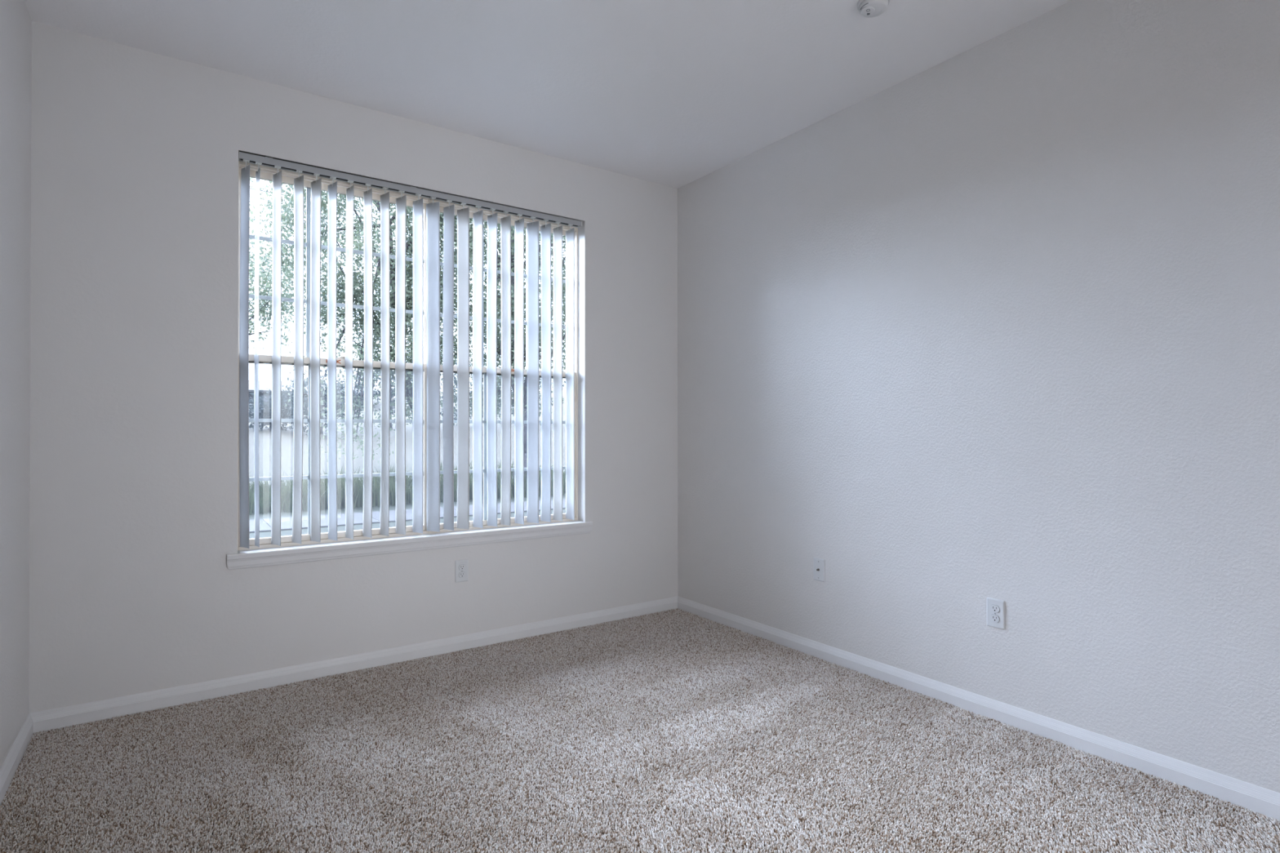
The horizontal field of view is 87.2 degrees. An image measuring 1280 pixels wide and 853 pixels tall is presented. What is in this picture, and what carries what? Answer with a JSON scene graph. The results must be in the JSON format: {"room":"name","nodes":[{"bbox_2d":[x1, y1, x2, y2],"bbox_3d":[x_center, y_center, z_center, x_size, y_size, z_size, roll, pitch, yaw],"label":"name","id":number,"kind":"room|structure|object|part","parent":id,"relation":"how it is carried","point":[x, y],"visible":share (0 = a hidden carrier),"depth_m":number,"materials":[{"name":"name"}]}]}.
{"room":"empty bedroom","nodes":[
{"label":"empty bedroom","id":0,"kind":"room"},
{"bbox_2d":[0,0,31,769],"bbox_3d":[-1.223,-0.175,0.843,0.150,3.004,4.150,0,0,-35],"label":"wall","id":1,"kind":"structure","parent":0,"point":[15,22],"depth_m":2.33,"materials":[{"name":"white paint"}]},
{"bbox_2d":[0,713,33,805],"bbox_3d":[-1.154,1.134,0.883,0.014,0.085,4.150,0,0,-35],"label":"baseboard","id":2,"kind":"structure","parent":1,"relation":"attached to","point":[8,770],"depth_m":2.30,"materials":[{"name":"white paint"}]},
{"bbox_2d":[28,21,677,713],"bbox_3d":[-1.098,-0.161,3.560,3.464,3.004,0.165,0,0,-35],"label":"wall","id":3,"kind":"structure","parent":0,"point":[134,295],"depth_m":2.92,"materials":[{"name":"white paint"}]},
{"bbox_2d":[237,160,428,551],"bbox_3d":[-1.489,-0.329,3.335,0.887,1.798,0.081,0,0,-35],"label":"window","id":4,"kind":"structure","parent":3,"relation":"in","point":[266,172],"depth_m":3.27,"materials":[{"name":"beige plastic"}]},
{"bbox_3d":[-1.479,0.107,3.318,0.867,0.878,0.026,0,0,-35],"label":"sash","id":5,"kind":"part","parent":4,"relation":"part of","materials":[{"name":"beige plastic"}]},
{"bbox_3d":[-1.500,-0.748,3.353,0.867,0.892,0.021,0,0,-35],"label":"sash","id":6,"kind":"part","parent":4,"relation":"part of","materials":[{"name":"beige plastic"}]},
{"bbox_2d":[238,150,582,549],"bbox_3d":[-1.075,-0.340,3.506,1.758,1.774,0.092,0,0,-35],"label":"vertical blind","id":7,"kind":"object","parent":4,"relation":"attached to","point":[433,210],"visible":1,"depth_m":3.48,"materials":[{"name":"white plastic"}]},
{"bbox_2d":[29,596,677,733],"bbox_3d":[-1.046,1.148,3.480,3.164,0.085,0.014,0,0,-35],"label":"baseboard","id":8,"kind":"structure","parent":3,"relation":"attached to","point":[46,720],"depth_m":3.14,"materials":[{"name":"white paint"}]},
{"bbox_2d":[226,522,592,569],"bbox_3d":[-1.049,0.602,3.476,1.856,0.065,0.022,0,0,-35],"label":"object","id":9,"kind":"structure","parent":3,"relation":"attached to","point":[291,557],"depth_m":3.35,"materials":[{"name":"white paint"}]},
{"bbox_2d":[226,520,592,555],"bbox_3d":[-1.071,0.568,3.508,1.856,0.006,0.103,0,0,-35],"label":"trim","id":10,"kind":"structure","parent":3,"relation":"attached to","point":[571,522],"depth_m":3.39,"materials":[{"name":"white paint"}]},
{"bbox_2d":[427,198,435,533],"bbox_3d":[-1.099,-0.328,3.552,0.040,1.797,0.009,0,0,-35],"label":"trim","id":11,"kind":"structure","parent":3,"relation":"attached to","point":[430,201],"depth_m":3.55,"materials":[{"name":"beige plastic"}]},
{"bbox_2d":[454,559,468,582],"bbox_3d":[-0.943,0.765,3.557,0.072,0.115,0.009,0,0,-35],"label":"wall outlet","id":12,"kind":"object","parent":3,"relation":"attached to","point":[461,566],"visible":1,"depth_m":3.55,"materials":[{"name":"white plastic"}]},
{"bbox_2d":[458,572,465,577],"bbox_3d":[-0.941,0.785,3.554,0.034,0.028,0.003,0,0,-35],"label":"receptacle","id":13,"kind":"object","parent":12,"relation":"attached to","point":[461,575],"depth_m":3.55,"materials":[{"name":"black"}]},
{"bbox_2d":[458,564,465,570],"bbox_3d":[-0.941,0.746,3.554,0.034,0.028,0.003,0,0,-35],"label":"receptacle","id":14,"kind":"object","parent":12,"relation":"attached to","point":[461,567],"depth_m":3.55,"materials":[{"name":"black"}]},
{"bbox_2d":[435,200,577,533],"bbox_3d":[-0.761,-0.327,3.843,0.887,1.798,0.081,0,0,-35],"label":"window","id":15,"kind":"structure","parent":3,"relation":"in","point":[442,204],"depth_m":3.87,"materials":[{"name":"beige plastic"}]},
{"bbox_3d":[-0.772,-0.746,3.861,0.867,0.892,0.021,0,0,-35],"label":"sash","id":16,"kind":"part","parent":15,"relation":"part of","materials":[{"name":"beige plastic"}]},
{"bbox_3d":[-0.751,0.110,3.826,0.867,0.878,0.026,0,0,-35],"label":"sash","id":17,"kind":"part","parent":15,"relation":"part of","materials":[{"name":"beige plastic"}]},
{"bbox_2d":[24,0,1071,188],"bbox_3d":[0.135,-1.623,1.799,3.164,0.100,4.150,0,0,-35],"label":"ceiling","id":18,"kind":"structure","parent":0,"point":[670,93],"depth_m":2.81,"materials":[{"name":"white paint"}]},
{"bbox_2d":[857,0,889,17],"bbox_3d":[0.863,-1.551,2.483,0.115,0.039,0.115,0,0,-35],"label":"smoke detector","id":19,"kind":"object","parent":18,"relation":"attached to","point":[867,8],"visible":1,"depth_m":2.47,"materials":[{"name":"white plastic"}]},
{"bbox_2d":[677,0,1279,793],"bbox_3d":[1.495,-0.167,2.739,0.150,3.004,4.150,0,0,-35],"label":"wall","id":20,"kind":"structure","parent":0,"point":[1001,321],"depth_m":2.61,"materials":[{"name":"white paint"}]},
{"bbox_2d":[813,557,825,582],"bbox_3d":[0.910,0.731,3.428,0.017,0.115,0.072,0,0,-35],"label":"cable jack plate","id":21,"kind":"object","parent":20,"relation":"attached to","point":[819,564],"visible":1,"depth_m":3.43,"materials":[{"name":"white plastic"}]},
{"bbox_2d":[677,596,1279,820],"bbox_3d":[1.429,1.142,2.685,0.014,0.085,4.150,0,0,-35],"label":"baseboard","id":22,"kind":"structure","parent":20,"relation":"attached to","point":[1265,802],"depth_m":2.57,"materials":[{"name":"white paint"}]},
{"bbox_2d":[986,597,1004,630],"bbox_3d":[1.425,0.750,2.695,0.009,0.115,0.072,0,0,-35],"label":"wall outlet","id":23,"kind":"object","parent":20,"relation":"attached to","point":[995,607],"visible":1,"depth_m":2.69,"materials":[{"name":"white plastic"}]},
{"bbox_2d":[990,604,999,613],"bbox_3d":[1.423,0.731,2.694,0.003,0.028,0.034,0,0,-35],"label":"receptacle","id":24,"kind":"object","parent":23,"relation":"attached to","point":[993,608],"depth_m":2.69,"materials":[{"name":"white plastic"}]},
{"bbox_2d":[990,614,999,622],"bbox_3d":[1.423,0.770,2.693,0.004,0.029,0.036,0,0,-35],"label":"receptacle","id":25,"kind":"object","parent":23,"relation":"attached to","point":[993,618],"depth_m":2.69,"materials":[{"name":"white plastic"}]},
{"bbox_3d":[0.137,1.256,1.783,3.164,0.150,4.150,0,0,-35],"label":"floor","id":26,"kind":"structure","parent":0,"visible":0},
{"bbox_2d":[0,608,1279,852],"bbox_3d":[0.137,1.174,1.784,3.164,0.010,4.150,0,0,-35],"label":"carpet","id":27,"kind":"structure","parent":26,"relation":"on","point":[677,731],"depth_m":2.29,"materials":[{"name":"brown carpet"}]},
{"label":"outside","id":28,"kind":"structure","parent":0,"visible":0},
{"bbox_2d":[248,389,565,538],"bbox_3d":[-7.527,-0.527,41.756,110.000,4.467,69.833,0,0,-35],"label":"ground","id":29,"kind":"structure","parent":28,"point":[264,436],"depth_m":20.36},
{"bbox_2d":[248,385,307,431],"bbox_3d":[-13.218,-0.484,24.251,2.685,2.158,2.520,0,0,-35],"label":"bush","id":30,"kind":"object","parent":29,"relation":"on","point":[268,414],"visible":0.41,"depth_m":24.00,"materials":[{"name":"green plant"}]},
{"bbox_2d":[248,234,326,355],"bbox_3d":[-9.562,-1.784,15.133,4.434,6.171,3.702,0,0,-35],"label":"leafy tree","id":31,"kind":"object","parent":29,"relation":"on","point":[262,308],"visible":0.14,"depth_m":15.38,"materials":[{"name":"green plant"}]},
{"bbox_2d":[248,380,378,405],"bbox_3d":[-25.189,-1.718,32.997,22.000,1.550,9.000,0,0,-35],"label":"building","id":32,"kind":"structure","parent":29,"relation":"on","point":[264,384],"depth_m":34.03,"materials":[{"name":"grey"}]},
{"bbox_2d":[268,368,364,435],"bbox_3d":[-11.622,-0.880,24.227,3.015,2.995,3.217,0,0,-8],"label":"bush","id":33,"kind":"object","parent":29,"relation":"on","point":[305,384],"visible":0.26,"depth_m":23.86,"materials":[{"name":"green plant"}]},
{"bbox_2d":[248,177,500,470],"bbox_3d":[-5.271,-2.793,13.569,5.245,8.778,4.526,0,0,-35],"label":"leafy tree","id":34,"kind":"object","parent":29,"relation":"on","point":[358,295],"visible":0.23,"depth_m":12.85,"materials":[{"name":"green plant"}]},
{"bbox_2d":[337,358,412,429],"bbox_3d":[-9.842,-1.425,26.515,4.081,3.171,3.500,0,0,-35],"label":"bush","id":35,"kind":"object","parent":29,"relation":"on","point":[374,378],"visible":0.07,"depth_m":26.21,"materials":[{"name":"green plant"}]},
{"bbox_2d":[248,459,565,515],"bbox_3d":[-3.348,1.106,15.612,15.583,0.930,3.501,0,0,-35],"label":"grass","id":36,"kind":"structure","parent":29,"relation":"on","point":[264,493],"depth_m":13.00,"materials":[{"name":"green plant"}]},
{"bbox_2d":[372,200,565,483],"bbox_3d":[-2.825,-3.085,14.941,6.095,9.367,4.985,0,0,-27],"label":"leafy tree","id":37,"kind":"object","parent":29,"relation":"on","point":[513,228],"visible":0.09,"depth_m":14.21,"materials":[{"name":"green plant"}]},
{"bbox_2d":[440,354,500,425],"bbox_3d":[-7.865,-1.683,29.113,4.402,3.662,3.472,0,0,-35],"label":"bush","id":38,"kind":"object","parent":29,"relation":"on","point":[455,378],"visible":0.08,"depth_m":28.88,"materials":[{"name":"green plant"}]},
{"bbox_2d":[469,361,565,416],"bbox_3d":[-5.355,-1.905,32.118,4.647,3.744,3.591,0,0,-35],"label":"bush","id":39,"kind":"object","parent":29,"relation":"on","point":[540,384],"visible":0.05,"depth_m":31.98,"materials":[{"name":"green plant"}]},
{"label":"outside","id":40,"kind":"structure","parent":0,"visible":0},
{"bbox_2d":[249,187,487,231],"bbox_3d":[-7.103,-7.419,23.700,38.001,0.526,0.026,0,0,-35],"label":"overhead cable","id":41,"kind":"object","parent":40,"point":[250,188],"visible":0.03,"depth_m":21.23,"materials":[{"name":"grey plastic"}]},
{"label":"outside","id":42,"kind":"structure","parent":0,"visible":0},
{"bbox_2d":[248,498,565,533],"bbox_3d":[1.664,1.555,15.467,50.992,0.070,1.450,0,0,-35],"label":"sidewalk","id":43,"kind":"structure","parent":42,"point":[286,522],"depth_m":10.93,"materials":[{"name":"concrete"}]}
]}

